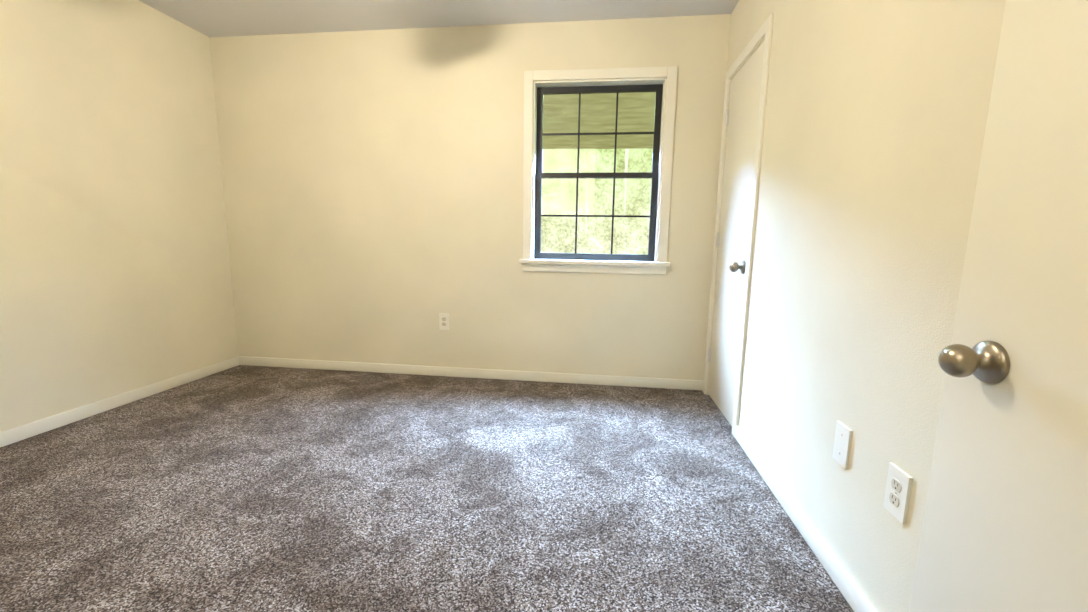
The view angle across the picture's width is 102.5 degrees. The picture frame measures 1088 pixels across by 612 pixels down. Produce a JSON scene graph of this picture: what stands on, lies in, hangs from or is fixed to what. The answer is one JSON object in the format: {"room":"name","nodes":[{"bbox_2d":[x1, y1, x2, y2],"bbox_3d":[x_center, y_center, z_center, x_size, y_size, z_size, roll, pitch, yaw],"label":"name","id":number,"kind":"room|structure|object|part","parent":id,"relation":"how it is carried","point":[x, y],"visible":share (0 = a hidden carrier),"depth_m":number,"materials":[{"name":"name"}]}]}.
{"room":"empty bedroom","nodes":[
{"label":"empty bedroom","id":0,"kind":"room"},
{"bbox_2d":[0,0,238,431],"bbox_3d":[-2.692,-0.504,1.790,0.120,2.440,3.410,2,9,7],"label":"wall","id":1,"kind":"structure","parent":0,"point":[115,273],"depth_m":2.52,"materials":[{"name":"beige paint"}]},
{"bbox_2d":[0,356,238,446],"bbox_3d":[-2.645,0.670,1.953,0.013,0.072,3.157,2,9,7],"label":"baseboard","id":2,"kind":"structure","parent":1,"relation":"attached to","point":[20,433],"depth_m":2.55,"materials":[{"name":"white paint"}]},
{"bbox_2d":[0,365,853,611],"bbox_3d":[-0.862,0.815,1.754,3.850,0.100,3.410,2,9,7],"label":"floor","id":3,"kind":"structure","parent":0,"point":[244,488],"depth_m":1.70,"materials":[{"name":"carpet"}]},
{"bbox_2d":[139,0,738,36],"bbox_3d":[-0.822,-1.696,1.374,3.850,0.100,3.410,2,9,7],"label":"ceiling","id":4,"kind":"structure","parent":0,"point":[218,18],"depth_m":2.76,"materials":[{"name":"white paint"}]},
{"bbox_2d":[210,14,730,379],"bbox_3d":[-0.637,-0.682,3.178,3.610,2.440,0.120,2,9,7],"label":"wall","id":5,"kind":"structure","parent":0,"point":[373,187],"depth_m":3.13,"materials":[{"name":"beige paint"}]},
{"bbox_2d":[439,313,448,329],"bbox_3d":[-0.742,0.116,3.244,0.074,0.122,0.011,2,9,7],"label":"electrical outlet","id":6,"kind":"object","parent":5,"relation":"attached to","point":[443,321],"visible":1,"depth_m":3.24,"materials":[{"name":"white plastic"}]},
{"bbox_2d":[238,356,703,390],"bbox_3d":[-0.663,0.498,3.291,3.610,0.072,0.013,2,9,7],"label":"baseboard","id":7,"kind":"structure","parent":5,"relation":"attached to","point":[684,384],"depth_m":3.26,"materials":[{"name":"white paint"}]},
{"bbox_2d":[519,66,677,274],"bbox_3d":[0.356,-0.897,2.994,1.034,1.332,0.170,2,9,7],"label":"window","id":8,"kind":"structure","parent":5,"relation":"in","point":[636,111],"depth_m":3.00,"materials":[{"name":"white paint"}]},
{"bbox_3d":[0.362,-0.912,3.041,0.762,1.088,0.032,2,9,7],"label":"glass","id":9,"kind":"part","parent":8,"relation":"part of","materials":[{"name":"clear glass"}]},
{"bbox_3d":[0.362,-0.910,3.041,0.846,1.173,0.057,2,9,7],"label":"window sash","id":10,"kind":"part","parent":8,"relation":"part of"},
{"bbox_2d":[543,92,655,148],"bbox_3d":[0.372,-1.285,3.018,0.762,0.383,0.002,2,9,7],"label":"shade","id":11,"kind":"object","parent":8,"relation":"attached to","point":[636,111],"depth_m":3.01,"materials":[{"name":"fabric"}]},
{"bbox_2d":[707,0,1005,611],"bbox_3d":[1.008,-0.377,1.339,0.120,2.440,3.410,2,9,7],"label":"wall","id":12,"kind":"structure","parent":0,"point":[876,114],"depth_m":1.27,"materials":[{"name":"beige paint"}]},
{"bbox_2d":[707,109,729,362],"bbox_3d":[1.123,-0.418,2.822,0.016,1.616,0.030,2,9,7],"label":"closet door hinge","id":13,"kind":"object","parent":12,"relation":"attached to","point":[718,233],"visible":1,"depth_m":2.82,"materials":[{"name":"silver metal"}]},
{"bbox_2d":[708,40,764,425],"bbox_3d":[1.076,-0.353,2.541,0.108,1.999,0.594,2,9,7],"label":"closet door","id":14,"kind":"structure","parent":12,"relation":"in","point":[745,89],"depth_m":2.50,"materials":[{"name":"beige paint"}]},
{"bbox_3d":[1.027,-0.208,2.329,0.072,0.073,0.073,2,9,7],"label":"knob","id":15,"kind":"part","parent":14,"relation":"part of","materials":[{"name":"silver metal"}]},
{"bbox_2d":[703,13,773,437],"bbox_3d":[1.111,-0.377,2.533,0.062,2.086,0.732,2,9,7],"label":"door frame","id":16,"kind":"structure","parent":12,"relation":"attached to","point":[765,29],"depth_m":2.26,"materials":[{"name":"white paint"}]},
{"bbox_2d":[735,426,876,611],"bbox_3d":[0.876,0.847,1.149,0.013,0.072,2.405,2,9,7],"label":"baseboard","id":17,"kind":"structure","parent":12,"relation":"attached to","point":[855,597],"depth_m":1.50,"materials":[{"name":"white paint"}]},
{"bbox_2d":[832,421,852,468],"bbox_3d":[0.916,0.425,1.343,0.010,0.122,0.074,2,9,7],"label":"wall plate","id":18,"kind":"object","parent":12,"relation":"attached to","point":[842,443],"visible":1,"depth_m":1.33,"materials":[{"name":"white plastic"}]},
{"bbox_2d":[883,463,912,523],"bbox_3d":[0.884,0.467,1.093,0.011,0.122,0.074,2,9,7],"label":"electrical outlet","id":19,"kind":"object","parent":12,"relation":"attached to","point":[897,493],"visible":1,"depth_m":1.08,"materials":[{"name":"white plastic"}]},
{"bbox_2d":[909,0,1087,611],"bbox_3d":[0.727,-0.036,0.370,0.174,2.012,0.860,2,9,7],"label":"entry door","id":20,"kind":"structure","parent":12,"relation":"in","point":[1005,525],"depth_m":0.68,"materials":[{"name":"beige paint"}]},
{"bbox_3d":[0.717,0.093,0.741,0.072,0.073,0.073,2,9,7],"label":"knob","id":21,"kind":"part","parent":20,"relation":"part of","materials":[{"name":"silver metal"}]},
{"label":"outside","id":22,"kind":"structure","parent":0,"visible":0},
{"bbox_2d":[541,95,655,254],"bbox_3d":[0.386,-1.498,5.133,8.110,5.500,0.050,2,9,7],"label":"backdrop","id":23,"kind":"structure","parent":22,"point":[604,163],"depth_m":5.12,"materials":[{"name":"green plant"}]}
]}

